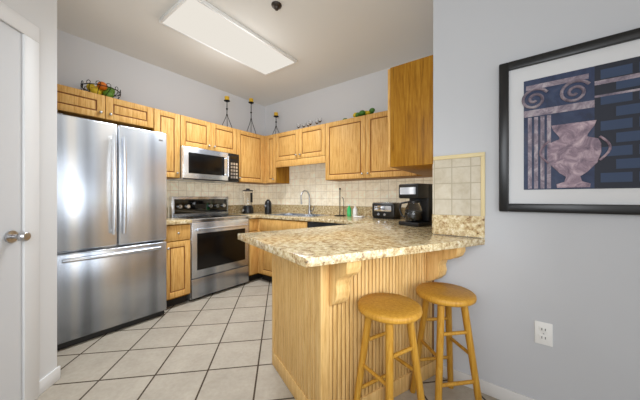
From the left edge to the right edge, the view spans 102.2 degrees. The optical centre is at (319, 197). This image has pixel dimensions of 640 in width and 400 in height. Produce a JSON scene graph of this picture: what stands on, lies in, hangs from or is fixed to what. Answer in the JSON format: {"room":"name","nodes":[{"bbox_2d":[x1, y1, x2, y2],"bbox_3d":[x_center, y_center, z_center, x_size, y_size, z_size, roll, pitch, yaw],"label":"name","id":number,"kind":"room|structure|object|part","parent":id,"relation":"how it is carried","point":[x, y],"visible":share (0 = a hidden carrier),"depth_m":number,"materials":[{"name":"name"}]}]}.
{"room":"kitchen","nodes":[
{"label":"kitchen","id":0,"kind":"room"},
{"bbox_2d":[0,0,56,379],"bbox_3d":[-1.951,-0.210,0.533,3.326,2.760,2.121,0,0,36],"label":"wall","id":1,"kind":"structure","parent":0,"point":[42,13],"depth_m":1.60,"materials":[{"name":"white paint"}]},
{"bbox_2d":[0,1,38,399],"bbox_3d":[-1.552,0.085,1.031,0.087,2.170,0.997,0,0,-9],"label":"door","id":2,"kind":"structure","parent":1,"relation":"attached to","point":[19,37],"depth_m":1.41,"materials":[{"name":"white wood"}]},
{"bbox_2d":[39,365,535,399],"bbox_3d":[1.112,1.127,1.015,5.701,0.085,1.070,0,0,21],"label":"baseboard","id":3,"kind":"structure","parent":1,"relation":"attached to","point":[498,392],"depth_m":1.54,"materials":[{"name":"white wood"}]},
{"bbox_2d":[57,29,264,213],"bbox_3d":[-1.809,-0.210,3.428,0.120,2.760,2.948,0,0,36],"label":"wall","id":4,"kind":"structure","parent":0,"point":[79,59],"depth_m":3.05,"materials":[{"name":"white paint"}]},
{"bbox_2d":[57,0,432,105],"bbox_3d":[-0.109,-1.620,0.105,7.100,0.060,6.440,0,0,36],"label":"ceiling","id":5,"kind":"structure","parent":0,"point":[332,42],"depth_m":2.54,"materials":[{"name":"white paint"}]},
{"bbox_2d":[159,0,296,75],"bbox_3d":[-0.849,-1.574,2.632,0.540,0.030,1.240,0,0,36],"label":"ceiling light fixture","id":6,"kind":"object","parent":5,"relation":"attached to","point":[200,21],"depth_m":2.48,"materials":[{"name":"white plastic"}]},
{"bbox_2d":[271,1,281,10],"bbox_3d":[-0.357,-1.568,2.122,0.084,0.042,0.084,0,0,36],"label":"smoke detector","id":7,"kind":"object","parent":5,"relation":"attached to","point":[276,5],"visible":1,"depth_m":2.10,"materials":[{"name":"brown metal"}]},
{"bbox_2d":[36,277,498,399],"bbox_3d":[-0.109,1.200,0.105,7.100,0.060,6.440,0,0,36],"label":"floor","id":8,"kind":"structure","parent":0,"point":[216,346],"depth_m":1.88,"materials":[{"name":"tile"}]},
{"bbox_2d":[57,113,166,349],"bbox_3d":[-2.004,0.258,2.412,0.712,1.824,0.826,0,0,36],"label":"refrigerator","id":9,"kind":"object","parent":8,"relation":"on","point":[112,178],"visible":0.82,"depth_m":2.18,"materials":[{"name":"silver metal"}]},
{"bbox_2d":[169,196,248,300],"bbox_3d":[-1.397,0.575,3.341,0.606,1.190,0.790,0,0,36],"label":"range oven","id":10,"kind":"object","parent":8,"relation":"on","point":[219,261],"visible":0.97,"depth_m":3.20,"materials":[{"name":"silver metal"}]},
{"bbox_2d":[164,218,309,306],"bbox_3d":[-0.485,0.727,2.975,2.542,0.887,1.860,0,0,36],"label":"base cabinet","id":11,"kind":"object","parent":8,"relation":"on","point":[178,236],"visible":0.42,"depth_m":2.84,"materials":[{"name":"brown wood"}]},
{"bbox_2d":[167,212,484,267],"bbox_3d":[-0.290,0.260,2.597,3.305,0.040,2.238,0,0,36],"label":"countertop","id":12,"kind":"structure","parent":11,"relation":"on","point":[365,238],"depth_m":1.48,"materials":[{"name":"stone"}]},
{"bbox_2d":[242,188,253,213],"bbox_3d":[-1.123,0.045,4.021,0.176,0.387,0.176,0,0,-9],"label":"blender","id":13,"kind":"object","parent":12,"relation":"on","point":[247,194],"visible":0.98,"depth_m":3.96,"materials":[{"name":"black plastic"}]},
{"bbox_2d":[265,199,271,213],"bbox_3d":[-0.780,0.130,3.879,0.104,0.218,0.106,0,0,36],"label":"canister","id":14,"kind":"object","parent":12,"relation":"on","point":[268,205],"visible":0.98,"depth_m":3.84,"materials":[{"name":"black plastic"}]},
{"bbox_2d":[267,213,325,216],"bbox_3d":[-0.315,0.340,3.618,0.760,0.211,0.450,0,0,36],"label":"sink","id":15,"kind":"object","parent":12,"relation":"in","point":[282,214],"visible":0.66,"depth_m":3.69,"materials":[{"name":"silver metal"}]},
{"bbox_2d":[300,190,313,213],"bbox_3d":[-0.206,0.061,3.772,0.226,0.356,0.117,0,0,-31],"label":"faucet","id":16,"kind":"object","parent":12,"relation":"on","point":[309,209],"visible":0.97,"depth_m":3.80,"materials":[{"name":"silver metal"}]},
{"bbox_2d":[334,188,345,215],"bbox_3d":[0.266,0.052,3.444,0.150,0.373,0.150,0,0,36],"label":"paper towel holder","id":17,"kind":"object","parent":12,"relation":"on","point":[339,188],"visible":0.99,"depth_m":3.43,"materials":[{"name":"black metal"}]},
{"bbox_2d":[347,204,364,217],"bbox_3d":[0.450,0.157,3.238,0.124,0.163,0.275,0,0,-24],"label":"soap bottles","id":18,"kind":"object","parent":12,"relation":"on","point":[355,211],"visible":1,"depth_m":3.29,"materials":[{"name":"green"}]},
{"bbox_2d":[372,202,400,218],"bbox_3d":[0.769,0.143,3.031,0.318,0.190,0.180,0,0,44],"label":"toaster","id":19,"kind":"object","parent":12,"relation":"on","point":[382,210],"visible":0.98,"depth_m":2.94,"materials":[{"name":"black plastic"}]},
{"bbox_2d":[399,183,432,226],"bbox_3d":[0.844,0.059,2.276,0.252,0.360,0.223,0,0,-34],"label":"coffee maker","id":20,"kind":"object","parent":12,"relation":"on","point":[419,208],"visible":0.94,"depth_m":2.20,"materials":[{"name":"black plastic"}]},
{"bbox_2d":[308,222,347,227],"bbox_3d":[0.257,0.729,3.155,0.600,0.883,0.656,0,0,36],"label":"dishwasher","id":21,"kind":"object","parent":8,"relation":"on","point":[310,224],"visible":0.07,"depth_m":3.00,"materials":[{"name":"black metal"}]},
{"bbox_2d":[272,247,465,399],"bbox_3d":[0.695,0.727,2.020,2.040,0.887,0.978,0,0,-39],"label":"base cabinet","id":22,"kind":"object","parent":8,"relation":"on","point":[318,323],"visible":0.46,"depth_m":1.44,"materials":[{"name":"brown wood"}]},
{"bbox_2d":[353,293,424,399],"bbox_3d":[0.341,0.846,1.274,0.310,0.652,0.310,0,0,-31],"label":"stool","id":23,"kind":"object","parent":8,"relation":"on","point":[390,309],"visible":1,"depth_m":1.23,"materials":[{"name":"brown wood"}]},
{"bbox_2d":[410,282,481,399],"bbox_3d":[0.703,0.846,1.454,0.310,0.652,0.310,0,0,-9],"label":"stool","id":24,"kind":"object","parent":8,"relation":"on","point":[446,296],"visible":0.99,"depth_m":1.38,"materials":[{"name":"brown wood"}]},
{"bbox_2d":[265,54,432,216],"bbox_3d":[0.243,-0.210,3.672,3.134,2.760,0.120,0,0,36],"label":"wall","id":25,"kind":"structure","parent":0,"point":[337,102],"depth_m":3.66,"materials":[{"name":"white paint"}]},
{"bbox_2d":[57,55,432,184],"bbox_3d":[-0.544,-0.600,2.502,3.008,0.740,2.692,0,0,36],"label":"upper cabinet","id":26,"kind":"object","parent":25,"relation":"attached to","point":[396,142],"visible":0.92,"depth_m":2.92,"materials":[{"name":"brown wood"}]},
{"bbox_2d":[80,80,120,98],"bbox_3d":[-2.172,-1.052,2.564,0.308,0.160,0.308,0,0,36],"label":"fruit basket","id":27,"kind":"object","parent":26,"relation":"on","point":[101,88],"visible":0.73,"depth_m":2.50,"materials":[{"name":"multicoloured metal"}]},
{"bbox_2d":[168,146,238,182],"bbox_3d":[-1.483,-0.409,3.370,0.449,0.385,0.760,0,0,36],"label":"microwave","id":28,"kind":"object","parent":26,"relation":"attached to","point":[196,164],"visible":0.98,"depth_m":3.21,"materials":[{"name":"silver metal"}]},
{"bbox_2d":[222,96,231,126],"bbox_3d":[-1.311,-1.198,3.606,0.146,0.447,0.137,0,0,36],"label":"candle holder","id":29,"kind":"object","parent":26,"relation":"on","point":[226,97],"visible":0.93,"depth_m":3.60,"materials":[{"name":"black metal"}]},
{"bbox_2d":[247,98,255,132],"bbox_3d":[-1.062,-1.248,3.944,0.146,0.547,0.137,0,0,36],"label":"candle holder","id":30,"kind":"object","parent":26,"relation":"on","point":[251,102],"visible":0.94,"depth_m":3.94,"materials":[{"name":"black metal"}]},
{"bbox_2d":[272,112,278,134],"bbox_3d":[-0.707,-1.168,4.105,0.146,0.388,0.137,0,0,36],"label":"candle holder","id":31,"kind":"object","parent":26,"relation":"on","point":[275,113],"visible":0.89,"depth_m":4.10,"materials":[{"name":"black metal"}]},
{"bbox_2d":[297,117,321,128],"bbox_3d":[-0.148,-1.032,3.676,0.493,0.120,0.094,0,0,43],"label":"glassware","id":32,"kind":"object","parent":26,"relation":"on","point":[309,123],"visible":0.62,"depth_m":3.64,"materials":[{"name":"clear glass"}]},
{"bbox_2d":[343,108,374,119],"bbox_3d":[0.490,-1.022,3.203,0.513,0.100,0.151,0,0,36],"label":"greenery","id":33,"kind":"object","parent":26,"relation":"on","point":[371,111],"visible":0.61,"depth_m":3.11,"materials":[{"name":"green plant"}]},
{"bbox_2d":[167,152,484,237],"bbox_3d":[-0.178,-0.154,2.749,3.309,0.788,1.864,0,0,36],"label":"tile backsplash","id":34,"kind":"structure","parent":25,"relation":"attached to","point":[458,181],"depth_m":3.28,"materials":[{"name":"tile"}]},
{"bbox_2d":[433,0,639,399],"bbox_3d":[2.607,-0.210,1.106,3.716,2.760,1.445,0,0,36],"label":"wall","id":35,"kind":"structure","parent":0,"point":[578,274],"depth_m":1.36,"materials":[{"name":"grey paint"}]},
{"bbox_2d":[535,320,552,346],"bbox_3d":[1.196,0.725,1.380,0.074,0.120,0.009,0,0,38],"label":"outlet plate","id":36,"kind":"object","parent":35,"relation":"attached to","point":[543,331],"visible":1,"depth_m":1.38,"materials":[{"name":"white plastic"}]},
{"bbox_3d":[1.448,-0.344,1.163,1.055,0.843,0.032,0,0,38],"label":"picture frame","id":37,"kind":"part","parent":35,"relation":"part of","materials":[{"name":"multicoloured paper"}]}
]}

